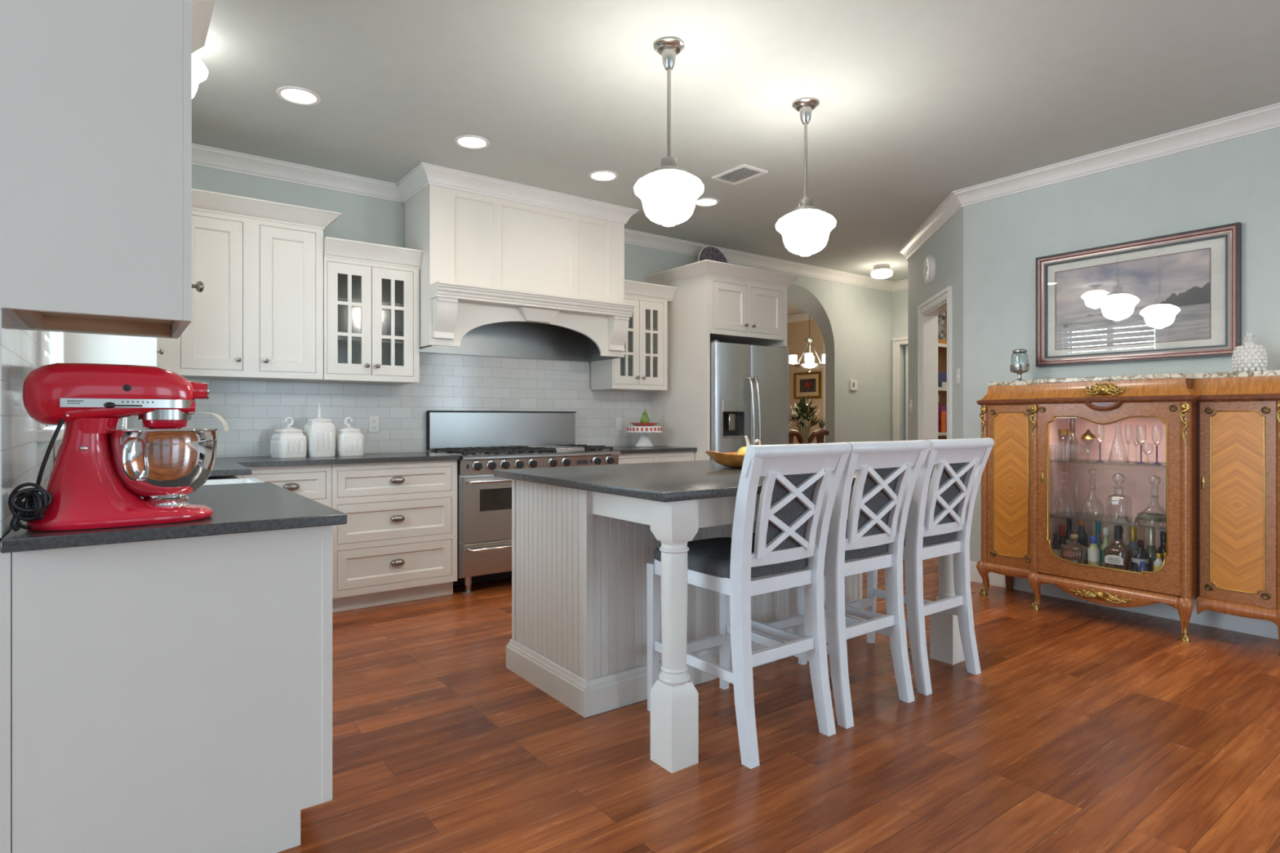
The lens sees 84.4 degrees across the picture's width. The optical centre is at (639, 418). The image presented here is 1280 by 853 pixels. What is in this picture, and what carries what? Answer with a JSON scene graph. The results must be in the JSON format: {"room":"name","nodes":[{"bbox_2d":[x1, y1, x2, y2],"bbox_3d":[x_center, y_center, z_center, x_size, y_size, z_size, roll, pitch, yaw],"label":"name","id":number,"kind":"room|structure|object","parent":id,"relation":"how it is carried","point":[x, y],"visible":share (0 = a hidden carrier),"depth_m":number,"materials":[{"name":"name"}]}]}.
{"room":"kitchen","nodes":[
{"label":"kitchen","id":0,"kind":"room"},
{"bbox_2d":[0,307,63,852],"bbox_3d":[-2.344,-0.240,2.684,0.158,2.790,2.935,0,0,-37],"label":"wall","id":1,"kind":"structure","parent":0,"point":[20,460],"depth_m":1.77,"materials":[{"name":"grey paint"}]},
{"bbox_2d":[36,330,65,442],"bbox_3d":[-2.335,-0.635,2.750,0.150,1.420,1.300,0,0,-37],"label":"window","id":2,"kind":"structure","parent":1,"relation":"in","point":[43,435],"depth_m":2.34,"materials":[{"name":"white paint"}]},
{"bbox_2d":[0,0,215,338],"bbox_3d":[-1.383,-0.710,1.872,0.431,0.930,0.485,0,0,-37],"label":"upper cabinet","id":3,"kind":"object","parent":1,"relation":"attached to","point":[95,95],"visible":1,"depth_m":1.66,"materials":[{"name":"white paint"}]},
{"bbox_2d":[65,332,164,366],"bbox_3d":[-2.734,-0.757,3.715,0.460,1.025,0.795,0,0,-37],"label":"upper cabinet","id":4,"kind":"object","parent":1,"relation":"attached to","point":[80,348],"visible":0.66,"depth_m":3.44,"materials":[{"name":"white paint"}]},
{"bbox_2d":[117,164,891,457],"bbox_3d":[0.326,-0.240,6.571,9.080,2.790,0.138,0,0,-37],"label":"wall","id":5,"kind":"structure","parent":0,"point":[252,411],"depth_m":5.32,"materials":[{"name":"white tile"}]},
{"bbox_2d":[156,188,341,382],"bbox_3d":[-2.350,-0.760,4.243,0.953,1.030,0.405,0,0,-37],"label":"upper cabinet","id":6,"kind":"object","parent":5,"relation":"attached to","point":[258,313],"visible":0.93,"depth_m":4.15,"materials":[{"name":"white paint"}]},
{"bbox_2d":[191,142,404,203],"bbox_3d":[-1.696,-1.582,3.486,1.854,0.104,2.420,0,0,-37],"label":"trim","id":7,"kind":"structure","parent":5,"relation":"attached to","point":[203,156],"depth_m":4.54,"materials":[{"name":"white paint"}]},
{"bbox_2d":[312,236,423,384],"bbox_3d":[-1.796,-0.682,4.667,0.605,0.875,0.385,0,0,-37],"label":"upper cabinet","id":8,"kind":"object","parent":5,"relation":"attached to","point":[369,284],"visible":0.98,"depth_m":4.58,"materials":[{"name":"white paint"}]},
{"bbox_2d":[337,297,403,347],"bbox_3d":[-1.828,-0.638,4.705,0.563,0.266,0.255,0,0,-37],"label":"shelf","id":9,"kind":"object","parent":8,"relation":"attached to","point":[342,309],"depth_m":4.78,"materials":[{"name":"white paint"}]},
{"bbox_2d":[368,416,379,432],"bbox_3d":[-1.838,0.037,4.873,0.072,0.116,0.007,0,0,-37],"label":"wall outlet","id":10,"kind":"object","parent":5,"relation":"attached to","point":[373,421],"visible":1,"depth_m":4.87,"materials":[{"name":"white plastic"}]},
{"bbox_2d":[395,162,639,361],"bbox_3d":[-0.850,-1.056,5.207,1.726,1.155,0.645,0,0,-37],"label":"range hood","id":11,"kind":"object","parent":5,"relation":"attached to","point":[508,268],"visible":0.98,"depth_m":5.01,"materials":[{"name":"white paint"}]},
{"bbox_2d":[591,280,676,391],"bbox_3d":[-0.050,-0.682,5.963,0.620,0.875,0.385,0,0,-37],"label":"upper cabinet","id":12,"kind":"object","parent":5,"relation":"attached to","point":[640,370],"visible":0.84,"depth_m":5.88,"materials":[{"name":"white paint"}]},
{"bbox_2d":[620,325,656,361],"bbox_3d":[-0.100,-0.638,5.989,0.534,0.266,0.255,0,0,-37],"label":"shelf","id":13,"kind":"object","parent":12,"relation":"attached to","point":[629,333],"depth_m":6.14,"materials":[{"name":"white paint"}]},
{"bbox_2d":[191,0,1279,315],"bbox_3d":[0.637,-1.685,3.587,12.700,0.100,13.400,0,0,-37],"label":"ceiling","id":14,"kind":"structure","parent":0,"point":[921,102],"depth_m":3.49,"materials":[{"name":"paint"}]},
{"bbox_2d":[191,53,208,98],"bbox_3d":[-2.010,-1.489,2.991,0.306,0.292,0.306,0,0,-37],"label":"ceiling light","id":15,"kind":"object","parent":14,"relation":"attached to","point":[199,71],"visible":0.12,"depth_m":3.00,"materials":[{"name":"white glass"}]},
{"bbox_2d":[275,85,320,105],"bbox_3d":[-1.724,-1.630,3.565,0.204,0.008,0.204,0,0,-37],"label":"recessed light","id":16,"kind":"object","parent":14,"relation":"in","point":[295,95],"visible":1,"depth_m":3.56,"materials":[{"name":"white plastic"}]},
{"bbox_2d":[454,134,489,149],"bbox_3d":[-0.990,-1.630,4.160,0.204,0.008,0.204,0,0,-37],"label":"recessed light","id":17,"kind":"object","parent":14,"relation":"in","point":[468,141],"visible":1,"depth_m":4.15,"materials":[{"name":"white plastic"}]},
{"bbox_2d":[587,170,618,181],"bbox_3d":[-0.246,-1.630,4.737,0.204,0.008,0.204,0,0,-37],"label":"recessed light","id":18,"kind":"object","parent":14,"relation":"in","point":[598,175],"visible":1,"depth_m":4.74,"materials":[{"name":"white plastic"}]},
{"bbox_2d":[634,36,703,226],"bbox_3d":[0.127,-1.239,3.083,0.306,0.792,0.306,0,0,-37],"label":"pendant light","id":19,"kind":"object","parent":14,"relation":"hanging from","point":[668,194],"visible":1,"depth_m":3.01,"materials":[{"name":"white glass"}]},
{"bbox_2d":[695,197,719,206],"bbox_3d":[0.498,-1.630,5.311,0.204,0.008,0.204,0,0,-37],"label":"recessed light","id":20,"kind":"object","parent":14,"relation":"in","point":[704,202],"visible":0.93,"depth_m":5.31,"materials":[{"name":"white plastic"}]},
{"bbox_2d":[711,164,768,185],"bbox_3d":[0.663,-1.627,4.709,0.220,0.016,0.310,0,0,-37],"label":"ceiling vent","id":21,"kind":"object","parent":14,"relation":"in","point":[742,173],"visible":1,"depth_m":4.70,"materials":[{"name":"white plastic"}]},
{"bbox_2d":[775,97,836,256],"bbox_3d":[0.857,-1.239,3.651,0.306,0.792,0.306,0,0,-37],"label":"pendant light","id":22,"kind":"object","parent":14,"relation":"hanging from","point":[805,230],"visible":1,"depth_m":3.58,"materials":[{"name":"white glass"}]},
{"bbox_2d":[789,315,825,372],"bbox_3d":[2.207,-1.123,9.188,0.450,1.025,0.450,0,0,-37],"label":"chandelier","id":23,"kind":"object","parent":14,"relation":"hanging from","point":[810,365],"visible":0.97,"depth_m":9.13,"materials":[{"name":"white glass"}]},
{"bbox_2d":[871,263,893,279],"bbox_3d":[2.575,-1.569,7.518,0.224,0.132,0.224,0,0,-37],"label":"hall ceiling light","id":24,"kind":"object","parent":14,"relation":"attached to","point":[881,271],"visible":1,"depth_m":7.44,"materials":[{"name":"white glass"}]},
{"bbox_2d":[277,556,1279,852],"bbox_3d":[0.637,1.205,3.587,12.700,0.100,13.400,0,0,-37],"label":"floor","id":25,"kind":"structure","parent":0,"point":[1082,727],"depth_m":2.48,"materials":[{"name":"brown wood"}]},
{"bbox_2d":[0,525,332,852],"bbox_3d":[-1.463,0.723,2.228,0.726,0.865,1.157,0,0,-37],"label":"base cabinet","id":26,"kind":"object","parent":25,"relation":"on","point":[171,695],"visible":0.84,"depth_m":1.74,"materials":[{"name":"white paint"}]},
{"bbox_2d":[0,482,346,553],"bbox_3d":[-1.451,0.275,2.214,0.710,0.029,1.215,0,0,-37],"label":"countertop","id":27,"kind":"structure","parent":26,"relation":"on","point":[237,508],"depth_m":1.84,"materials":[{"name":"black stone"}]},
{"bbox_2d":[8,362,229,531],"bbox_3d":[-1.284,0.060,1.770,0.437,0.395,0.268,0,0,-37],"label":"stand mixer","id":28,"kind":"object","parent":27,"relation":"on","point":[101,473],"visible":1,"depth_m":1.71,"materials":[{"name":"red metal"}]},
{"bbox_2d":[108,427,219,506],"bbox_3d":[-1.230,0.128,1.827,0.242,0.205,0.242,0,0,12],"label":"mixing bowl","id":29,"kind":"object","parent":28,"relation":"on","point":[162,466],"depth_m":1.74,"materials":[{"name":"metal"}]},
{"bbox_2d":[203,477,264,484],"bbox_3d":[-1.922,0.396,2.945,0.625,0.238,0.510,0,0,-37],"label":"farmhouse sink","id":30,"kind":"object","parent":27,"relation":"in","point":[248,480],"visible":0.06,"depth_m":3.24,"materials":[{"name":"white ceramic"}]},
{"bbox_2d":[207,464,331,507],"bbox_3d":[-2.287,0.710,3.776,1.200,0.890,1.230,0,0,-37],"label":"base cabinet","id":31,"kind":"object","parent":25,"relation":"on","point":[313,482],"visible":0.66,"depth_m":4.04,"materials":[{"name":"white paint"}]},
{"bbox_2d":[208,451,459,476],"bbox_3d":[-1.979,0.249,3.998,1.990,0.029,1.240,0,0,-37],"label":"countertop","id":32,"kind":"structure","parent":31,"relation":"on","point":[223,466],"depth_m":4.13,"materials":[{"name":"black stone"}]},
{"bbox_2d":[270,417,306,457],"bbox_3d":[-2.148,0.111,4.315,0.168,0.248,0.168,0,0,39],"label":"canister","id":33,"kind":"object","parent":32,"relation":"on","point":[288,442],"visible":1,"depth_m":4.26,"materials":[{"name":"beige ceramic"}]},
{"bbox_2d":[271,431,306,457],"bbox_3d":[-2.148,0.157,4.315,0.164,0.155,0.164,0,0,39],"label":"jar","id":34,"kind":"object","parent":33,"relation":"attached to","point":[283,444],"depth_m":4.25,"materials":[{"name":"beige ceramic"}]},
{"bbox_2d":[302,401,335,457],"bbox_3d":[-2.014,0.062,4.433,0.160,0.345,0.160,0,0,43],"label":"canister","id":35,"kind":"object","parent":32,"relation":"on","point":[319,432],"visible":0.94,"depth_m":4.37,"materials":[{"name":"beige ceramic"}]},
{"bbox_2d":[302,421,335,457],"bbox_3d":[-2.014,0.124,4.433,0.156,0.220,0.156,0,0,43],"label":"jar","id":36,"kind":"object","parent":35,"relation":"attached to","point":[320,435],"depth_m":4.37,"materials":[{"name":"beige ceramic"}]},
{"bbox_2d":[335,417,364,456],"bbox_3d":[-1.872,0.111,4.539,0.156,0.248,0.156,0,0,-45],"label":"canister","id":37,"kind":"object","parent":32,"relation":"on","point":[349,441],"visible":0.94,"depth_m":4.48,"materials":[{"name":"beige ceramic"}]},
{"bbox_2d":[335,431,364,456],"bbox_3d":[-1.872,0.157,4.539,0.152,0.155,0.152,0,0,-45],"label":"jar","id":38,"kind":"object","parent":37,"relation":"attached to","point":[348,443],"depth_m":4.48,"materials":[{"name":"beige ceramic"}]},
{"bbox_2d":[331,459,457,612],"bbox_3d":[-1.672,0.710,4.602,0.767,0.890,0.637,0,0,-37],"label":"base cabinet","id":39,"kind":"object","parent":25,"relation":"on","point":[397,542],"visible":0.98,"depth_m":4.36,"materials":[{"name":"white paint"}]},
{"bbox_2d":[426,410,620,594],"bbox_3d":[-0.839,0.547,5.182,1.238,1.216,0.693,0,0,-37],"label":"range","id":40,"kind":"object","parent":25,"relation":"on","point":[485,442],"visible":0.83,"depth_m":4.92,"materials":[{"name":"metal"}]},
{"bbox_2d":[434,449,620,461],"bbox_3d":[-0.842,0.255,5.186,1.238,0.030,0.670,0,0,-37],"label":"cooktop","id":41,"kind":"object","parent":40,"relation":"in","point":[522,455],"depth_m":4.92,"materials":[{"name":"metal"}]},
{"bbox_2d":[617,451,694,464],"bbox_3d":[-0.040,0.710,5.815,0.780,0.890,0.637,0,0,-37],"label":"base cabinet","id":42,"kind":"object","parent":25,"relation":"on","point":[635,458],"visible":0.08,"depth_m":5.58,"materials":[{"name":"white paint"}]},
{"bbox_2d":[601,445,697,453],"bbox_3d":[-0.039,0.249,5.813,0.788,0.029,0.640,0,0,-37],"label":"countertop","id":43,"kind":"structure","parent":42,"relation":"on","point":[624,449],"depth_m":5.61,"materials":[{"name":"black stone"}]},
{"bbox_2d":[626,426,662,447],"bbox_3d":[0.038,0.147,5.945,0.307,0.175,0.307,0,0,-37],"label":"cake stand","id":44,"kind":"object","parent":43,"relation":"on","point":[644,441],"visible":0.99,"depth_m":5.87,"materials":[{"name":"white ceramic"}]},
{"bbox_2d":[642,259,799,460],"bbox_3d":[0.719,-0.055,6.257,1.105,2.420,0.840,0,0,-37],"label":"tall cabinet","id":45,"kind":"object","parent":25,"relation":"on","point":[713,300],"visible":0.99,"depth_m":5.92,"materials":[{"name":"white paint"}]},
{"bbox_2d":[697,245,728,262],"bbox_3d":[0.679,-1.402,6.466,0.387,0.383,0.068,0,0,-37],"label":"platter","id":46,"kind":"object","parent":45,"relation":"on","point":[708,252],"visible":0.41,"depth_m":6.48,"materials":[{"name":"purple ceramic"}]},
{"bbox_2d":[506,478,964,773],"bbox_3d":[0.468,0.711,3.331,1.815,0.888,1.220,0,0,-37],"label":"kitchen island","id":47,"kind":"object","parent":25,"relation":"on","point":[580,557],"visible":0.64,"depth_m":2.86,"materials":[{"name":"white paint"}]},
{"bbox_2d":[493,459,934,502],"bbox_3d":[0.469,0.251,3.322,1.915,0.031,1.265,0,0,-37],"label":"island countertop","id":48,"kind":"structure","parent":47,"relation":"on","point":[675,481],"depth_m":2.81,"materials":[{"name":"black stone"}]},
{"bbox_2d":[705,450,745,467],"bbox_3d":[0.508,0.191,3.442,0.490,0.086,0.254,0,0,-37],"label":"serving bowl","id":49,"kind":"object","parent":48,"relation":"on","point":[731,460],"visible":0.52,"depth_m":3.31,"materials":[{"name":"orange ceramic"}]},
{"bbox_2d":[646,442,851,768],"bbox_3d":[0.390,0.620,2.665,0.496,1.070,0.649,0,0,-37],"label":"counter chair","id":50,"kind":"object","parent":25,"relation":"on","point":[801,482],"visible":0.95,"depth_m":2.50,"materials":[{"name":"white paint"}]},
{"bbox_2d":[653,537,808,578],"bbox_3d":[0.347,0.524,2.723,0.438,0.063,0.498,0,0,-37],"label":"seat cushion","id":51,"kind":"object","parent":50,"relation":"on","point":[707,558],"depth_m":2.55,"materials":[{"name":"grey fabric"}]},
{"bbox_2d":[710,340,788,459],"bbox_3d":[0.752,0.250,6.217,0.876,1.770,0.875,0,0,-37],"label":"refrigerator","id":52,"kind":"object","parent":25,"relation":"on","point":[749,384],"visible":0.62,"depth_m":5.86,"materials":[{"name":"metal"}]},
{"bbox_2d":[788,430,803,444],"bbox_3d":[1.486,0.636,7.777,0.480,1.040,0.525,0,0,-37],"label":"dining chair","id":53,"kind":"object","parent":25,"relation":"on","point":[791,433],"visible":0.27,"depth_m":7.62,"materials":[{"name":"brown wood"}]},
{"bbox_2d":[807,429,828,444],"bbox_3d":[1.895,0.636,8.081,0.480,1.040,0.525,0,0,-37],"label":"dining chair","id":54,"kind":"object","parent":25,"relation":"on","point":[820,434],"visible":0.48,"depth_m":7.86,"materials":[{"name":"brown wood"}]},
{"bbox_2d":[751,440,928,728],"bbox_3d":[0.796,0.620,2.966,0.496,1.070,0.649,0,0,-37],"label":"counter chair","id":55,"kind":"object","parent":25,"relation":"on","point":[887,473],"visible":0.78,"depth_m":2.77,"materials":[{"name":"white paint"}]},
{"bbox_2d":[751,531,888,560],"bbox_3d":[0.753,0.524,3.025,0.438,0.063,0.498,0,0,-37],"label":"seat cushion","id":56,"kind":"object","parent":55,"relation":"on","point":[882,551],"depth_m":2.82,"materials":[{"name":"grey fabric"}]},
{"bbox_2d":[823,437,994,695],"bbox_3d":[1.221,0.620,3.282,0.496,1.070,0.649,0,0,-37],"label":"counter chair","id":57,"kind":"object","parent":25,"relation":"on","point":[944,526],"visible":0.78,"depth_m":3.08,"materials":[{"name":"white paint"}]},
{"bbox_2d":[846,520,956,546],"bbox_3d":[1.178,0.524,3.340,0.438,0.063,0.498,0,0,-37],"label":"seat cushion","id":58,"kind":"object","parent":57,"relation":"on","point":[948,539],"depth_m":3.13,"materials":[{"name":"grey fabric"}]},
{"bbox_2d":[976,369,1279,655],"bbox_3d":[2.762,0.457,4.081,0.469,1.396,1.566,0,0,-37],"label":"display cabinet","id":59,"kind":"object","parent":25,"relation":"on","point":[1219,448],"visible":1,"depth_m":3.87,"materials":[{"name":"brown wood"}]},
{"bbox_2d":[1009,348,1029,381],"bbox_3d":[2.438,-0.346,4.533,0.110,0.209,0.110,0,0,-37],"label":"apothecary jar","id":60,"kind":"object","parent":59,"relation":"on","point":[1019,369],"visible":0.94,"depth_m":4.50,"materials":[{"name":"silver metal"}]},
{"bbox_2d":[1051,533,1061,557],"bbox_3d":[2.545,0.781,4.322,0.061,0.166,0.061,0,0,-37],"label":"bottle","id":61,"kind":"object","parent":59,"relation":"in","point":[1056,546],"visible":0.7,"depth_m":4.30,"materials":[{"name":"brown glass"}]},
{"bbox_2d":[1058,524,1066,546],"bbox_3d":[2.612,0.761,4.366,0.054,0.206,0.054,0,0,-37],"label":"bottle","id":62,"kind":"object","parent":59,"relation":"in","point":[1062,541],"visible":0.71,"depth_m":4.35,"materials":[{"name":"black glass"}]},
{"bbox_2d":[1064,516,1073,543],"bbox_3d":[2.681,0.738,4.407,0.065,0.252,0.065,0,0,-37],"label":"bottle","id":63,"kind":"object","parent":59,"relation":"in","point":[1068,531],"visible":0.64,"depth_m":4.39,"materials":[{"name":"black glass"}]},
{"bbox_2d":[1068,417,1078,460],"bbox_3d":[2.646,0.104,4.320,0.060,0.290,0.059,0,0,-37],"label":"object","id":64,"kind":"object","parent":59,"relation":"on","point":[1072,422],"visible":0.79,"depth_m":4.31,"materials":[{"name":"clear glass"}]},
{"bbox_2d":[1061,533,1087,564],"bbox_3d":[2.576,0.775,4.185,0.124,0.180,0.116,0,0,-37],"label":"bottle","id":65,"kind":"object","parent":59,"relation":"in","point":[1073,551],"visible":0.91,"depth_m":4.15,"materials":[{"name":"clear glass"}]},
{"bbox_2d":[1075,519,1088,547],"bbox_3d":[2.689,0.737,4.295,0.064,0.254,0.064,0,0,-37],"label":"bottle","id":66,"kind":"object","parent":59,"relation":"in","point":[1082,535],"visible":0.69,"depth_m":4.28,"materials":[{"name":"blue glass"}]},
{"bbox_2d":[1080,428,1096,460],"bbox_3d":[2.728,0.154,4.293,0.084,0.190,0.083,0,0,-37],"label":"martini glass","id":67,"kind":"object","parent":59,"relation":"on","point":[1087,435],"visible":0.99,"depth_m":4.28,"materials":[{"name":"gold glass"}]},
{"bbox_2d":[1087,536,1099,566],"bbox_3d":[2.659,0.776,4.136,0.063,0.176,0.063,0,0,-37],"label":"bottle","id":68,"kind":"object","parent":59,"relation":"in","point":[1093,551],"visible":0.89,"depth_m":4.12,"materials":[{"name":"white glass"}]},
{"bbox_2d":[1095,520,1102,561],"bbox_3d":[2.789,0.740,4.296,0.056,0.250,0.056,0,0,-37],"label":"bottle","id":69,"kind":"object","parent":59,"relation":"in","point":[1100,542],"visible":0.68,"depth_m":4.28,"materials":[{"name":"blue glass"}]},
{"bbox_2d":[1100,527,1110,567],"bbox_3d":[2.729,0.751,4.132,0.057,0.226,0.057,0,0,-37],"label":"bottle","id":70,"kind":"object","parent":59,"relation":"in","point":[1105,531],"visible":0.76,"depth_m":4.12,"materials":[{"name":"green glass"}]},
{"bbox_2d":[1104,524,1132,571],"bbox_3d":[2.724,0.736,4.020,0.122,0.258,0.120,0,0,-37],"label":"bottle","id":71,"kind":"object","parent":59,"relation":"in","point":[1117,555],"visible":0.89,"depth_m":3.99,"materials":[{"name":"brown glass"}]},
{"bbox_2d":[1106,473,1132,522],"bbox_3d":[2.748,0.447,4.049,0.108,0.274,0.108,0,0,-37],"label":"decanter","id":72,"kind":"object","parent":59,"relation":"on","point":[1108,499],"visible":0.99,"depth_m":4.04,"materials":[{"name":"clear glass"}]},
{"bbox_2d":[1127,524,1139,556],"bbox_3d":[2.845,0.740,4.069,0.067,0.250,0.067,0,0,-37],"label":"bottle","id":73,"kind":"object","parent":59,"relation":"in","point":[1133,544],"visible":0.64,"depth_m":4.05,"materials":[{"name":"gold glass"}]},
{"bbox_2d":[1131,546,1148,572],"bbox_3d":[2.783,0.789,3.926,0.079,0.152,0.079,0,0,-37],"label":"bottle","id":74,"kind":"object","parent":59,"relation":"in","point":[1135,561],"visible":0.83,"depth_m":3.91,"materials":[{"name":"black glass"}]},
{"bbox_2d":[1135,424,1146,463],"bbox_3d":[2.813,0.141,3.961,0.055,0.217,0.055,0,0,-37],"label":"wine glass","id":75,"kind":"object","parent":59,"relation":"on","point":[1140,462],"visible":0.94,"depth_m":3.96,"materials":[{"name":"clear glass"}]},
{"bbox_2d":[1143,526,1158,571],"bbox_3d":[2.867,0.731,3.955,0.068,0.268,0.068,0,0,-37],"label":"bottle","id":76,"kind":"object","parent":59,"relation":"in","point":[1150,552],"visible":0.67,"depth_m":3.94,"materials":[{"name":"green glass"}]},
{"bbox_2d":[1136,475,1166,527],"bbox_3d":[2.839,0.449,3.892,0.165,0.272,0.165,0,0,-37],"label":"decanter","id":77,"kind":"object","parent":59,"relation":"on","point":[1153,517],"visible":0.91,"depth_m":3.88,"materials":[{"name":"clear glass"}]},
{"bbox_2d":[1153,553,1163,571],"bbox_3d":[2.836,0.800,3.855,0.049,0.130,0.049,0,0,-37],"label":"bottle","id":78,"kind":"object","parent":59,"relation":"in","point":[1158,562],"visible":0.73,"depth_m":3.85,"materials":[{"name":"glass"}]},
{"bbox_2d":[1157,531,1166,561],"bbox_3d":[2.971,0.752,4.000,0.056,0.226,0.056,0,0,-37],"label":"bottle","id":79,"kind":"object","parent":59,"relation":"in","point":[1161,549],"visible":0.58,"depth_m":3.99,"materials":[{"name":"black glass"}]},
{"bbox_2d":[1231,332,1267,372],"bbox_3d":[3.147,-0.344,3.645,0.143,0.205,0.144,0,0,32],"label":"pineapple","id":80,"kind":"object","parent":59,"relation":"on","point":[1249,357],"visible":0.98,"depth_m":3.61,"materials":[{"name":"white ceramic"}]},
{"bbox_3d":[1.552,0.772,8.813,1.500,0.765,1.500,0,0,-37],"label":"dining table","id":81,"kind":"object","parent":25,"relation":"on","visible":0},
{"bbox_2d":[788,395,820,444],"bbox_3d":[2.070,0.039,8.906,0.403,0.700,0.438,0,0,11],"label":"flower arrangement","id":82,"kind":"object","parent":81,"relation":"on","point":[802,408],"visible":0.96,"depth_m":8.84,"materials":[{"name":"green plant"}]},
{"bbox_2d":[786,319,823,444],"bbox_3d":[2.704,-0.240,10.883,0.120,2.790,3.950,0,0,-37],"label":"wall","id":83,"kind":"structure","parent":0,"point":[797,331],"depth_m":11.01,"materials":[{"name":"beige paint"}]},
{"bbox_2d":[786,312,813,323],"bbox_3d":[1.000,-1.582,9.555,4.200,0.104,3.850,0,0,-37],"label":"trim","id":84,"kind":"structure","parent":83,"relation":"attached to","point":[800,317],"depth_m":11.02,"materials":[{"name":"white paint"}]},
{"bbox_2d":[794,371,822,399],"bbox_3d":[2.591,-0.517,10.905,0.033,0.405,0.520,0,0,-37],"label":"framed picture","id":85,"kind":"object","parent":83,"relation":"attached to","point":[806,384],"visible":0.99,"depth_m":10.90,"materials":[{"name":"brown metal"}]},
{"bbox_2d":[800,378,815,392],"bbox_3d":[2.595,-0.517,10.908,0.003,0.225,0.340,0,0,-37],"label":"painting","id":86,"kind":"object","parent":85,"relation":"attached to","point":[806,385],"depth_m":10.91},
{"bbox_2d":[823,342,825,429],"bbox_3d":[3.068,-0.251,10.251,0.050,1.891,1.040,0,0,-37],"label":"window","id":87,"kind":"structure","parent":83,"relation":"in","point":[824,342],"depth_m":10.63,"materials":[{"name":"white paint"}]},
{"bbox_2d":[891,289,907,440],"bbox_3d":[3.404,-0.240,8.096,0.120,2.790,1.100,0,0,-37],"label":"wall","id":88,"kind":"structure","parent":0,"point":[900,298],"depth_m":8.43,"materials":[{"name":"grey paint"}]},
{"bbox_2d":[892,337,907,440],"bbox_3d":[3.342,0.095,8.059,0.024,2.121,1.017,0,0,-37],"label":"door frame","id":89,"kind":"structure","parent":88,"relation":"in","point":[896,342],"depth_m":8.44,"materials":[{"name":"white paint"}]},
{"bbox_2d":[905,345,907,440],"bbox_3d":[3.420,0.135,8.092,0.040,2.020,0.805,0,0,-37],"label":"door","id":90,"kind":"structure","parent":88,"relation":"in","point":[906,346],"depth_m":8.39,"materials":[{"name":"white paint"}]},
{"bbox_2d":[907,207,963,440],"bbox_3d":[2.517,-0.240,5.936,0.120,2.790,1.732,0,0,8],"label":"wall","id":91,"kind":"structure","parent":0,"point":[946,246],"depth_m":5.62,"materials":[{"name":"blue paint"}]},
{"bbox_2d":[923,254,935,284],"bbox_3d":[2.433,-1.260,5.942,0.045,0.236,0.236,0,0,8],"label":"door chime","id":92,"kind":"object","parent":91,"relation":"attached to","point":[929,268],"visible":1,"depth_m":5.88,"materials":[{"name":"white plastic"}]},
{"bbox_2d":[917,285,951,546],"bbox_3d":[2.493,0.072,5.838,0.149,2.166,0.972,0,0,8],"label":"door frame","id":93,"kind":"structure","parent":91,"relation":"in","point":[944,298],"depth_m":6.21,"materials":[{"name":"white paint"}]},
{"bbox_2d":[963,127,1279,598],"bbox_3d":[4.387,-0.240,2.445,0.150,2.790,6.695,0,0,-37],"label":"wall","id":94,"kind":"structure","parent":0,"point":[1235,180],"depth_m":4.38,"materials":[{"name":"blue paint"}]},
{"bbox_2d":[624,102,1279,292],"bbox_3d":[3.991,-1.582,3.599,4.300,0.104,9.020,0,0,-37],"label":"trim","id":95,"kind":"structure","parent":94,"relation":"attached to","point":[1267,117],"depth_m":4.73,"materials":[{"name":"white paint"}]},
{"bbox_2d":[969,560,1278,639],"bbox_3d":[4.334,1.085,2.517,0.182,0.140,6.872,0,0,-37],"label":"baseboard","id":96,"kind":"structure","parent":94,"relation":"attached to","point":[1264,628],"depth_m":4.07,"materials":[{"name":"white paint"}]},
{"bbox_2d":[1035,222,1241,367],"bbox_3d":[2.934,-0.703,4.239,0.040,0.720,1.052,0,0,-37],"label":"framed picture","id":97,"kind":"object","parent":94,"relation":"attached to","point":[1178,295],"visible":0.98,"depth_m":4.18,"materials":[{"name":"wood"}]},
{"bbox_2d":[1056,248,1209,349],"bbox_3d":[2.938,-0.700,4.256,0.001,0.530,0.830,0,0,-37],"label":"painting","id":98,"kind":"object","parent":97,"relation":"attached to","point":[1158,299],"depth_m":4.22},
{"bbox_3d":[3.651,-0.240,7.520,2.570,2.790,0.120,0,0,-37],"label":"wall","id":99,"kind":"structure","parent":0,"visible":0},
{"bbox_2d":[937,311,946,439],"bbox_3d":[3.026,-0.195,6.777,1.220,2.500,0.317,0,0,-37],"label":"pantry shelves","id":100,"kind":"object","parent":99,"relation":"attached to","point":[942,348],"visible":0.02,"depth_m":6.89,"materials":[{"name":"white wood"}]},
{"bbox_2d":[937,311,945,339],"bbox_3d":[2.711,-0.845,6.510,0.165,0.330,0.140,0,0,-37],"label":"shopping bag","id":101,"kind":"object","parent":100,"relation":"on","point":[941,317],"visible":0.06,"depth_m":6.46,"materials":[{"name":"white paper"}]},
{"bbox_2d":[937,372,946,386],"bbox_3d":[2.728,-0.355,6.504,0.165,0.140,0.150,0,0,-37],"label":"box","id":102,"kind":"object","parent":100,"relation":"on","point":[942,376],"visible":0.2,"depth_m":6.42,"materials":[{"name":"blue cardboard"}]},
{"bbox_2d":[940,411,946,431],"bbox_3d":[2.755,0.025,6.413,0.070,0.190,0.018,0,0,-37],"label":"packet","id":103,"kind":"object","parent":100,"relation":"on","point":[943,414],"visible":1,"depth_m":6.40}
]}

